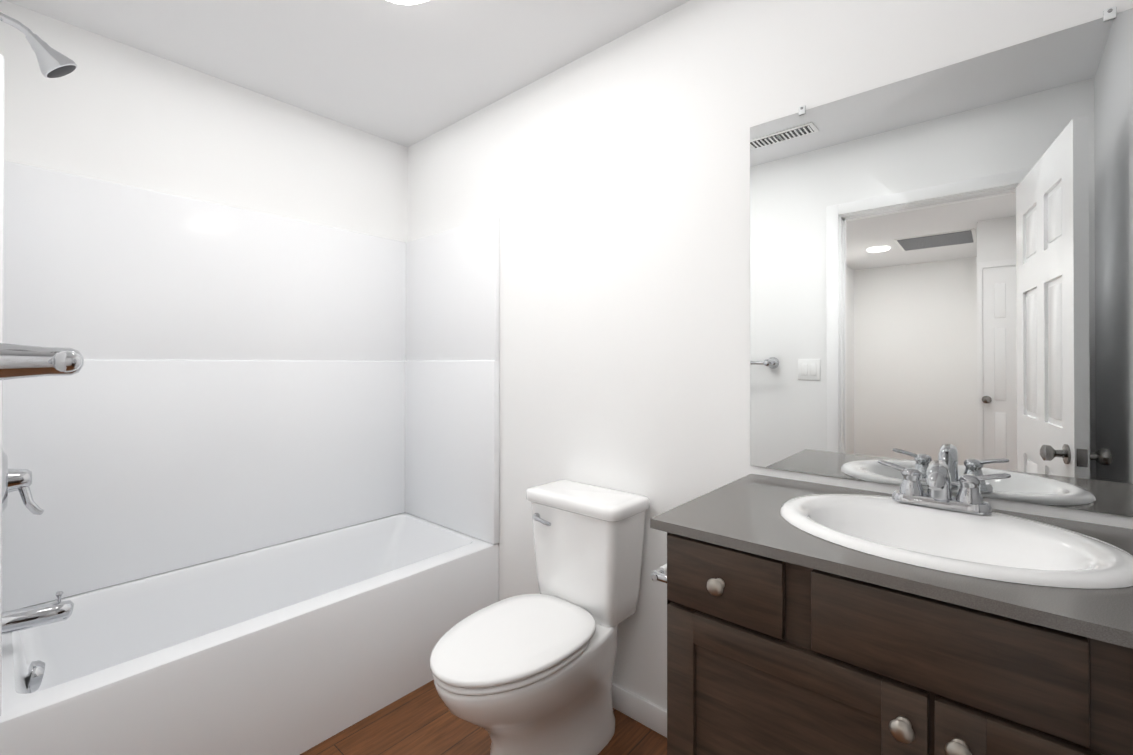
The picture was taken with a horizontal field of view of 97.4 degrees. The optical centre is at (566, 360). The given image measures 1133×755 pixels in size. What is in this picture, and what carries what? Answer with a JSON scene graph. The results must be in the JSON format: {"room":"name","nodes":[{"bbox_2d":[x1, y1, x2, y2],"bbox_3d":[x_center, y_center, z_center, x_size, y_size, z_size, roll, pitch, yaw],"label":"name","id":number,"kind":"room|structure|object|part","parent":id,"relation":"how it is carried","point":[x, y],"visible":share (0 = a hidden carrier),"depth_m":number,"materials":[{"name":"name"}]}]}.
{"room":"bathroom","nodes":[
{"label":"bathroom","id":0,"kind":"room"},
{"bbox_2d":[0,0,407,241],"bbox_3d":[-1.416,0.042,2.195,0.120,2.435,1.760,0,0,41],"label":"wall","id":1,"kind":"structure","parent":0,"point":[110,110],"depth_m":1.99,"materials":[{"name":"paint"}]},
{"bbox_2d":[5,0,689,146],"bbox_3d":[-0.333,-1.205,1.259,2.990,0.050,1.760,0,0,41],"label":"ceiling","id":2,"kind":"structure","parent":0,"point":[405,75],"depth_m":1.84,"materials":[{"name":"paint"}]},
{"bbox_2d":[387,0,427,4],"bbox_3d":[-0.491,-1.131,1.443,0.300,0.094,0.300,0,0,41],"label":"ceiling light","id":3,"kind":"object","parent":2,"relation":"attached to","point":[407,2],"visible":1,"depth_m":1.52,"materials":[{"name":"white glass"}]},
{"bbox_2d":[300,680,666,754],"bbox_3d":[-0.333,1.280,1.248,2.990,0.050,1.760,0,0,41],"label":"floor","id":4,"kind":"structure","parent":0,"point":[423,720],"depth_m":1.67,"materials":[{"name":"brown wood"}]},
{"bbox_2d":[0,12,499,754],"bbox_3d":[-1.081,0.143,1.903,0.764,2.229,1.517,0,0,41],"label":"tub","id":5,"kind":"object","parent":4,"relation":"on","point":[248,482],"visible":1,"depth_m":1.91,"materials":[{"name":"white plastic"}]},
{"bbox_3d":[-1.551,0.331,1.367,0.176,0.176,0.020,0,0,41],"label":"valve plate","id":6,"kind":"part","parent":5,"relation":"part of","materials":[{"name":"silver metal"}]},
{"bbox_3d":[-1.545,-0.934,1.379,0.021,0.046,0.105,0,0,41],"label":"shower arm","id":7,"kind":"part","parent":5,"relation":"part of"},
{"bbox_3d":[-1.506,0.379,1.396,0.053,0.106,0.056,0,0,41],"label":"valve lever","id":8,"kind":"part","parent":5,"relation":"part of","materials":[{"name":"silver metal"}]},
{"bbox_3d":[-1.508,0.723,1.415,0.068,0.072,0.152,0,0,41],"label":"spout","id":9,"kind":"part","parent":5,"relation":"part of","materials":[{"name":"silver metal"}]},
{"bbox_2d":[430,479,649,754],"bbox_3d":[-0.095,0.857,1.561,0.414,0.797,0.722,0,0,41],"label":"toilet","id":10,"kind":"object","parent":4,"relation":"on","point":[528,674],"visible":1,"depth_m":1.55,"materials":[{"name":"white ceramic"}]},
{"bbox_3d":[-0.168,0.844,1.477,0.372,0.018,0.487,0,0,41],"label":"seat","id":11,"kind":"part","parent":10,"relation":"part of","materials":[{"name":"white plastic"}]},
{"bbox_3d":[-0.160,0.818,1.488,0.380,0.024,0.526,0,0,41],"label":"lid","id":12,"kind":"part","parent":10,"relation":"part of","materials":[{"name":"white plastic"}]},
{"bbox_3d":[-0.108,1.055,1.546,0.368,0.401,0.663,0,0,41],"label":"bowl","id":13,"kind":"part","parent":10,"relation":"part of","materials":[{"name":"white ceramic"}]},
{"bbox_3d":[-0.086,0.556,1.736,0.084,0.020,0.019,0,0,41],"label":"lever arm","id":14,"kind":"part","parent":10,"relation":"part of"},
{"bbox_3d":[0.071,0.684,1.753,0.388,0.357,0.207,0,0,41],"label":"tank","id":15,"kind":"part","parent":10,"relation":"part of","materials":[{"name":"white ceramic"}]},
{"bbox_2d":[650,460,1132,754],"bbox_3d":[0.669,0.734,0.990,0.889,1.040,0.595,0,0,41],"label":"bathroom vanity","id":16,"kind":"object","parent":4,"relation":"on","point":[909,617],"visible":1,"depth_m":0.85,"materials":[{"name":"brown wood"}]},
{"bbox_3d":[0.211,0.480,1.104,0.048,0.024,0.024,0,0,41],"label":"post","id":17,"kind":"part","parent":16,"relation":"part of","materials":[{"name":"silver metal"}]},
{"bbox_3d":[0.286,0.429,0.950,0.033,0.033,0.031,0,0,41],"label":"knob","id":18,"kind":"part","parent":16,"relation":"part of","materials":[{"name":"silver metal"}]},
{"bbox_3d":[0.302,0.429,0.969,0.232,0.135,0.018,0,0,41],"label":"drawer","id":19,"kind":"part","parent":16,"relation":"part of","materials":[{"name":"brown wood"}]},
{"bbox_3d":[0.382,0.537,0.899,0.324,0.060,0.018,0,0,41],"label":"door rail","id":20,"kind":"part","parent":16,"relation":"part of","materials":[{"name":"brown wood"}]},
{"bbox_3d":[0.385,0.818,0.902,0.326,0.506,0.008,0,0,41],"label":"door panel","id":21,"kind":"part","parent":16,"relation":"part of","materials":[{"name":"brown wood"}]},
{"bbox_3d":[0.510,0.558,0.755,0.033,0.033,0.031,0,0,41],"label":"knob door","id":22,"kind":"part","parent":16,"relation":"part of","materials":[{"name":"silver metal"}]},
{"bbox_2d":[878,460,1010,514],"bbox_3d":[0.795,0.267,1.067,0.235,0.105,0.133,0,0,41],"label":"faucet","id":23,"kind":"object","parent":16,"relation":"on","point":[910,497],"depth_m":1.07,"materials":[{"name":"silver metal"}]},
{"bbox_2d":[780,494,1132,588],"bbox_3d":[0.712,0.394,0.970,0.554,0.151,0.432,0,0,41],"label":"sink","id":24,"kind":"object","parent":16,"relation":"in","point":[970,543],"depth_m":0.96,"materials":[{"name":"white ceramic"}]},
{"bbox_3d":[0.561,0.558,0.711,0.033,0.033,0.031,0,0,41],"label":"knob door","id":25,"kind":"part","parent":16,"relation":"part of","materials":[{"name":"silver metal"}]},
{"bbox_3d":[0.685,0.536,0.636,0.228,0.060,0.018,0,0,41],"label":"door rail","id":26,"kind":"part","parent":16,"relation":"part of","materials":[{"name":"brown wood"}]},
{"bbox_2d":[408,0,1132,709],"bbox_3d":[0.250,0.041,1.833,2.870,2.435,0.120,0,0,41],"label":"wall","id":27,"kind":"structure","parent":0,"point":[608,184],"depth_m":1.72,"materials":[{"name":"paint"}]},
{"bbox_2d":[612,683,666,737],"bbox_3d":[0.121,1.216,1.853,1.118,0.085,0.012,0,0,41],"label":"baseboard","id":28,"kind":"structure","parent":27,"relation":"attached to","point":[647,713],"depth_m":1.73,"materials":[{"name":"white paint"}]},
{"bbox_2d":[750,6,1132,516],"bbox_3d":[0.869,-0.202,1.208,0.850,1.024,0.012,0,0,41],"label":"mirror","id":29,"kind":"object","parent":27,"relation":"attached to","point":[941,263],"visible":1,"depth_m":1.16,"materials":[{"name":"clear glass"}]},
{"bbox_3d":[-1.235,0.036,0.951,1.785,2.435,0.120,0,0,41],"label":"wall","id":30,"kind":"structure","parent":0,"visible":0},
{"bbox_2d":[0,343,83,379],"bbox_3d":[-0.910,0.001,0.826,0.560,0.068,0.116,0,0,41],"label":"towel rail","id":31,"kind":"object","parent":30,"relation":"attached to","point":[18,361],"visible":1,"depth_m":0.67,"materials":[{"name":"silver metal"}]}
]}

